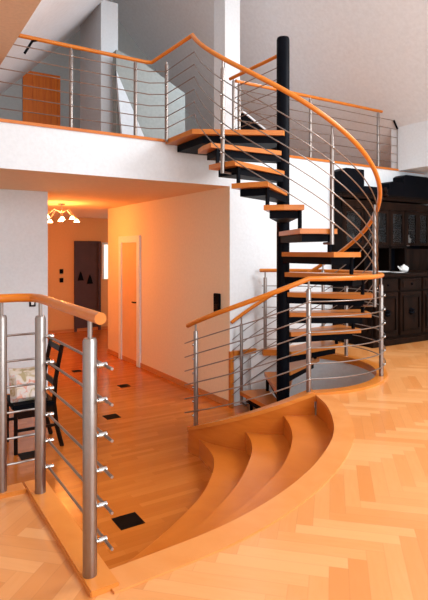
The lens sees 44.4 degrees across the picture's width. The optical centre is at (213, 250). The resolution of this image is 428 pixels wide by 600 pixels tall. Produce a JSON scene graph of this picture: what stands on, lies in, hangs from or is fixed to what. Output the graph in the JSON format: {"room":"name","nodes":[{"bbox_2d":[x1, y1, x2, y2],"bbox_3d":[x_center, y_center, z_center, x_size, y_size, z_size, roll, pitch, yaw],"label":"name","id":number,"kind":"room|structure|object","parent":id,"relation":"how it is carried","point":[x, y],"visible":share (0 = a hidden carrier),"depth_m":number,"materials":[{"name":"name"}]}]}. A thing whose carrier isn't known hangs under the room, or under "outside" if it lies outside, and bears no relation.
{"room":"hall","nodes":[
{"label":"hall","id":0,"kind":"room"},
{"bbox_2d":[0,0,40,64],"bbox_3d":[-0.758,-1.825,1.041,2.060,0.130,8.200,0,0,-32],"label":"ceiling","id":1,"kind":"structure","parent":0,"point":[14,14],"depth_m":3.99,"materials":[{"name":"beige paint"}]},
{"bbox_2d":[0,189,47,393],"bbox_3d":[-3.455,0.541,6.121,2.930,2.618,0.230,0,0,-32],"label":"wall","id":2,"kind":"structure","parent":0,"point":[23,213],"depth_m":6.64,"materials":[{"name":"white paint"}]},
{"bbox_2d":[29,302,35,306],"bbox_3d":[-2.314,0.667,6.694,0.080,0.085,0.020,0,0,-32],"label":"wall socket","id":3,"kind":"object","parent":2,"relation":"attached to","point":[31,304],"visible":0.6,"depth_m":6.69,"materials":[{"name":"black paint"}]},
{"bbox_2d":[22,0,62,31],"bbox_3d":[1.305,-3.350,2.215,2.843,3.078,7.980,0,0,-32],"label":"ceiling","id":4,"kind":"structure","parent":0,"point":[44,6],"depth_m":4.81,"materials":[{"name":"white paint"}]},
{"bbox_2d":[0,0,113,93],"bbox_3d":[-2.565,-2.769,7.281,3.973,4.242,4.720,0,0,-32],"label":"ceiling","id":5,"kind":"structure","parent":0,"point":[59,24],"depth_m":6.92,"materials":[{"name":"white paint"}]},
{"bbox_2d":[48,217,107,330],"bbox_3d":[-3.500,0.541,11.966,4.500,2.618,0.200,0,0,-32],"label":"wall","id":6,"kind":"structure","parent":0,"point":[62,236],"depth_m":11.94,"materials":[{"name":"orange paint"}]},
{"bbox_2d":[48,326,107,333],"bbox_3d":[-3.358,1.815,11.929,3.900,0.070,0.015,0,0,-32],"label":"baseboard","id":7,"kind":"structure","parent":6,"relation":"attached to","point":[102,327],"depth_m":11.99,"materials":[{"name":"brown wood"}]},
{"bbox_2d":[74,241,100,331],"bbox_3d":[-2.933,0.810,12.183,0.630,2.080,0.040,0,0,-32],"label":"door","id":8,"kind":"structure","parent":6,"relation":"in","point":[87,254],"depth_m":12.19,"materials":[{"name":"brown paint"}]},
{"bbox_2d":[78,271,83,280],"bbox_3d":[-3.071,0.575,12.091,0.140,0.210,0.022,0,0,-32],"label":"ornament","id":9,"kind":"object","parent":8,"relation":"attached to","point":[80,278],"visible":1,"depth_m":12.08,"materials":[{"name":"black paint"}]},
{"bbox_2d":[87,275,92,283],"bbox_3d":[-2.885,0.655,12.209,0.140,0.210,0.022,0,0,-32],"label":"ornament","id":10,"kind":"object","parent":8,"relation":"attached to","point":[89,281],"visible":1,"depth_m":12.20,"materials":[{"name":"black paint"}]},
{"bbox_2d":[102,243,107,278],"bbox_3d":[-2.302,0.230,12.588,0.810,0.860,0.030,0,0,-32],"label":"window","id":11,"kind":"structure","parent":6,"relation":"in","point":[104,245],"depth_m":12.41,"materials":[{"name":"white glass"}]},
{"bbox_2d":[80,0,117,132],"bbox_3d":[-1.947,-2.605,8.831,0.284,2.770,1.040,0,0,-32],"label":"wall","id":12,"kind":"structure","parent":0,"point":[99,31],"depth_m":8.46,"materials":[{"name":"white paint"}]},
{"bbox_2d":[0,19,199,130],"bbox_3d":[-2.206,-3.025,10.152,7.350,3.630,0.150,0,0,-32],"label":"wall","id":13,"kind":"structure","parent":0,"point":[127,45],"depth_m":9.72,"materials":[{"name":"grey paint"}]},
{"bbox_2d":[23,71,59,125],"bbox_3d":[-3.108,-2.217,9.475,0.660,1.985,0.030,0,0,-32],"label":"door","id":14,"kind":"structure","parent":13,"relation":"in","point":[28,79],"depth_m":9.47,"materials":[{"name":"brown wood"}]},
{"bbox_2d":[115,71,143,135],"bbox_3d":[-1.194,-2.005,8.159,0.570,1.570,0.400,0,0,-32],"label":"wall","id":15,"kind":"structure","parent":0,"point":[123,107],"depth_m":8.07,"materials":[{"name":"white paint"}]},
{"bbox_2d":[113,50,184,138],"bbox_3d":[-1.040,-2.170,8.523,1.220,1.900,0.150,0,0,-32],"label":"wall partition","id":16,"kind":"structure","parent":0,"point":[152,88],"depth_m":8.44,"materials":[{"name":"grey paint"}]},
{"bbox_2d":[7,329,314,568],"bbox_3d":[-1.409,1.900,7.255,7.600,0.100,10.600,0,0,-32],"label":"floor","id":17,"kind":"structure","parent":0,"point":[156,477],"depth_m":4.89,"materials":[{"name":"brown wood"}]},
{"bbox_2d":[18,450,34,459],"bbox_3d":[-1.675,1.851,4.756,0.170,0.007,0.170,0,0,-32],"label":"floor inset","id":18,"kind":"structure","parent":17,"relation":"in","point":[31,454],"depth_m":4.74,"materials":[{"name":"black stone"}]},
{"bbox_2d":[7,338,63,455],"bbox_3d":[-1.730,1.371,5.040,0.471,0.969,0.440,0,0,-32],"label":"wooden chair","id":19,"kind":"object","parent":17,"relation":"on","point":[51,406],"visible":0.65,"depth_m":4.94,"materials":[{"name":"black paint"}]},
{"bbox_2d":[8,366,34,402],"bbox_3d":[-1.769,1.250,4.980,0.320,0.300,0.230,0,0,-32],"label":"cushion","id":20,"kind":"object","parent":19,"relation":"on","point":[17,376],"visible":0.59,"depth_m":4.89,"materials":[{"name":"fabric"}]},
{"bbox_2d":[103,413,120,419],"bbox_3d":[-1.143,1.851,5.861,0.160,0.007,0.160,0,0,-32],"label":"floor inset","id":21,"kind":"structure","parent":17,"relation":"in","point":[110,416],"depth_m":5.86,"materials":[{"name":"black stone"}]},
{"bbox_2d":[117,384,129,387],"bbox_3d":[-1.233,1.851,7.200,0.150,0.007,0.150,0,0,-32],"label":"floor inset","id":22,"kind":"structure","parent":17,"relation":"in","point":[122,385],"depth_m":7.21,"materials":[{"name":"black stone"}]},
{"bbox_2d":[111,512,144,529],"bbox_3d":[-0.588,1.851,3.598,0.175,0.007,0.175,0,0,-32],"label":"floor inset","id":23,"kind":"structure","parent":17,"relation":"in","point":[132,519],"depth_m":3.60,"materials":[{"name":"black stone"}]},
{"bbox_2d":[110,389,354,594],"bbox_3d":[0.170,1.512,3.290,1.427,0.676,3.030,0,0,11],"label":"steps","id":24,"kind":"structure","parent":17,"relation":"on","point":[264,463],"depth_m":3.47,"materials":[{"name":"brown wood"}]},
{"bbox_2d":[166,33,381,410],"bbox_3d":[0.710,-0.175,5.400,1.942,4.050,1.942,0,0,-26],"label":"spiral staircase","id":25,"kind":"structure","parent":17,"relation":"on","point":[236,147],"depth_m":5.26,"materials":[{"name":"black paint"}]},
{"bbox_2d":[229,54,276,129],"bbox_3d":[0.449,-1.645,5.856,0.055,0.850,0.950,0,0,-32],"label":"landing railing","id":26,"kind":"object","parent":25,"relation":"on","point":[274,57],"visible":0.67,"depth_m":5.98,"materials":[{"name":"metal"}]},
{"bbox_2d":[108,186,229,400],"bbox_3d":[-0.790,0.541,7.960,0.200,2.618,3.968,0,0,-32],"label":"wall","id":27,"kind":"structure","parent":0,"point":[185,239],"depth_m":7.25,"materials":[{"name":"beige paint"}]},
{"bbox_2d":[118,235,140,366],"bbox_3d":[-1.420,0.800,8.703,0.071,2.100,0.860,0,0,-32],"label":"door","id":28,"kind":"structure","parent":27,"relation":"in","point":[129,247],"depth_m":8.72,"materials":[{"name":"beige paint"}]},
{"bbox_2d":[107,349,228,406],"bbox_3d":[-0.886,1.815,7.911,0.014,0.070,3.950,0,0,-32],"label":"baseboard","id":29,"kind":"structure","parent":27,"relation":"attached to","point":[214,397],"depth_m":7.40,"materials":[{"name":"brown wood"}]},
{"bbox_2d":[213,293,220,311],"bbox_3d":[0.036,0.635,6.435,0.034,0.230,0.130,0,0,-32],"label":"intercom","id":30,"kind":"object","parent":27,"relation":"attached to","point":[216,296],"visible":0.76,"depth_m":6.42,"materials":[{"name":"black paint"}]},
{"bbox_2d":[229,351,233,407],"bbox_3d":[0.204,1.520,6.222,0.047,0.660,0.040,0,0,-32],"label":"trim","id":31,"kind":"structure","parent":27,"relation":"attached to","point":[231,364],"depth_m":6.21,"materials":[{"name":"brown wood"}]},
{"bbox_2d":[0,118,421,173],"bbox_3d":[-1.419,-1.210,7.878,8.250,0.030,4.535,0,0,-32],"label":"floor","id":32,"kind":"structure","parent":0,"point":[1,119],"depth_m":5.45,"materials":[{"name":"brown wood"}]},
{"bbox_2d":[0,33,193,141],"bbox_3d":[-1.491,-1.661,5.126,2.529,0.967,0.658,0,0,-16],"label":"gallery railing","id":33,"kind":"object","parent":32,"relation":"on","point":[32,38],"visible":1,"depth_m":5.32,"materials":[{"name":"metal"}]},
{"bbox_2d":[241,111,276,149],"bbox_3d":[0.615,-1.663,8.179,0.730,0.874,0.440,0,0,-32],"label":"chest","id":34,"kind":"object","parent":32,"relation":"on","point":[247,117],"visible":0.18,"depth_m":7.89,"materials":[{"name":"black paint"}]},
{"bbox_2d":[235,79,397,168],"bbox_3d":[1.502,-1.640,7.072,2.926,0.840,0.059,0,0,-32],"label":"gallery railing","id":35,"kind":"object","parent":32,"relation":"on","point":[239,82],"visible":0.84,"depth_m":6.98,"materials":[{"name":"metal"}]},
{"bbox_2d":[0,122,423,218],"bbox_3d":[-2.091,-0.982,8.941,8.250,0.427,7.020,0,0,-32],"label":"ceiling","id":36,"kind":"structure","parent":0,"point":[93,174],"depth_m":5.75,"materials":[{"name":"white paint"}]},
{"bbox_2d":[48,203,78,222],"bbox_3d":[-2.488,-0.613,8.441,0.530,0.310,0.539,0,0,-32],"label":"ceiling lamp","id":37,"kind":"object","parent":36,"relation":"attached to","point":[61,219],"visible":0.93,"depth_m":8.41,"materials":[{"name":"white glass"}]},
{"bbox_2d":[0,340,427,599],"bbox_3d":[1.916,1.540,2.604,8.250,0.660,7.985,0,0,-32],"label":"floor","id":38,"kind":"structure","parent":0,"point":[363,535],"depth_m":2.23,"materials":[{"name":"brown wood"}]},
{"bbox_2d":[0,479,118,597],"bbox_3d":[-1.389,1.520,1.837,1.825,0.660,1.040,0,0,-32],"label":"kerb","id":39,"kind":"object","parent":38,"relation":"on","point":[66,532],"visible":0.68,"depth_m":2.22,"materials":[{"name":"brown wood"}]},
{"bbox_2d":[0,293,113,578],"bbox_3d":[-1.378,0.702,1.824,1.829,0.976,1.056,0,0,-32],"label":"railing","id":40,"kind":"object","parent":39,"relation":"on","point":[90,462],"visible":1,"depth_m":2.27,"materials":[{"name":"metal"}]},
{"bbox_2d":[250,348,386,414],"bbox_3d":[1.164,1.519,5.485,1.117,0.662,2.038,0,0,-11],"label":"kerb","id":41,"kind":"object","parent":38,"relation":"attached to","point":[369,380],"visible":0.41,"depth_m":6.05,"materials":[{"name":"brown wood"}]},
{"bbox_2d":[184,269,385,425],"bbox_3d":[0.864,0.919,5.284,1.630,1.410,2.059,0,0,30],"label":"railing","id":42,"kind":"object","parent":41,"relation":"on","point":[382,308],"visible":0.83,"depth_m":4.58,"materials":[{"name":"metal"}]},
{"bbox_2d":[332,168,427,347],"bbox_3d":[2.597,0.050,7.300,1.980,2.320,0.755,0,0,-32],"label":"tall cabinet","id":43,"kind":"object","parent":38,"relation":"on","point":[403,211],"visible":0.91,"depth_m":7.14,"materials":[{"name":"brown wood"}]},
{"bbox_2d":[345,245,404,247],"bbox_3d":[2.206,-0.058,7.372,1.224,0.035,0.175,0,0,-32],"label":"shelf","id":44,"kind":"object","parent":43,"relation":"attached to","point":[353,246],"depth_m":7.42,"materials":[{"name":"brown wood"}]},
{"bbox_2d":[383,270,427,277],"bbox_3d":[2.600,0.312,7.314,1.960,0.045,0.735,0,0,-32],"label":"countertop","id":45,"kind":"structure","parent":43,"relation":"on","point":[420,272],"depth_m":6.88,"materials":[{"name":"brown wood"}]},
{"bbox_2d":[397,264,408,272],"bbox_3d":[2.549,0.234,7.052,0.124,0.110,0.202,0,0,32],"label":"teapot","id":46,"kind":"object","parent":45,"relation":"on","point":[403,268],"visible":0.97,"depth_m":7.02,"materials":[{"name":"white ceramic"}]},
{"bbox_2d":[214,0,239,128],"bbox_3d":[0.175,-2.980,7.115,0.241,3.520,0.270,0,0,-32],"label":"wall pillar","id":47,"kind":"structure","parent":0,"point":[226,12],"depth_m":7.02,"materials":[{"name":"white paint"}]},
{"bbox_2d":[113,0,427,167],"bbox_3d":[2.758,-2.973,5.925,3.577,3.834,12.700,0,0,-32],"label":"ceiling","id":48,"kind":"structure","parent":0,"point":[366,53],"depth_m":8.07,"materials":[{"name":"white paint"}]},
{"bbox_2d":[230,186,332,405],"bbox_3d":[1.750,0.541,7.359,3.848,2.618,0.240,0,0,-32],"label":"wall","id":49,"kind":"structure","parent":0,"point":[253,235],"depth_m":6.46,"materials":[{"name":"white paint"}]},
{"bbox_2d":[233,348,256,355],"bbox_3d":[0.364,1.212,6.311,0.330,0.055,0.050,0,0,-32],"label":"trim","id":50,"kind":"structure","parent":49,"relation":"attached to","point":[235,352],"depth_m":6.29,"materials":[{"name":"brown wood"}]},
{"bbox_2d":[391,128,396,168],"bbox_3d":[2.976,-1.538,8.066,0.620,0.624,0.115,0,0,-32],"label":"wall pier","id":51,"kind":"object","parent":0,"point":[393,131],"visible":0.21,"depth_m":7.90,"materials":[{"name":"white paint"}]},
{"bbox_2d":[398,120,427,173],"bbox_3d":[3.805,-1.525,6.755,0.620,0.650,2.984,0,0,-32],"label":"wall","id":52,"kind":"structure","parent":0,"point":[412,138],"depth_m":7.63,"materials":[{"name":"white paint"}]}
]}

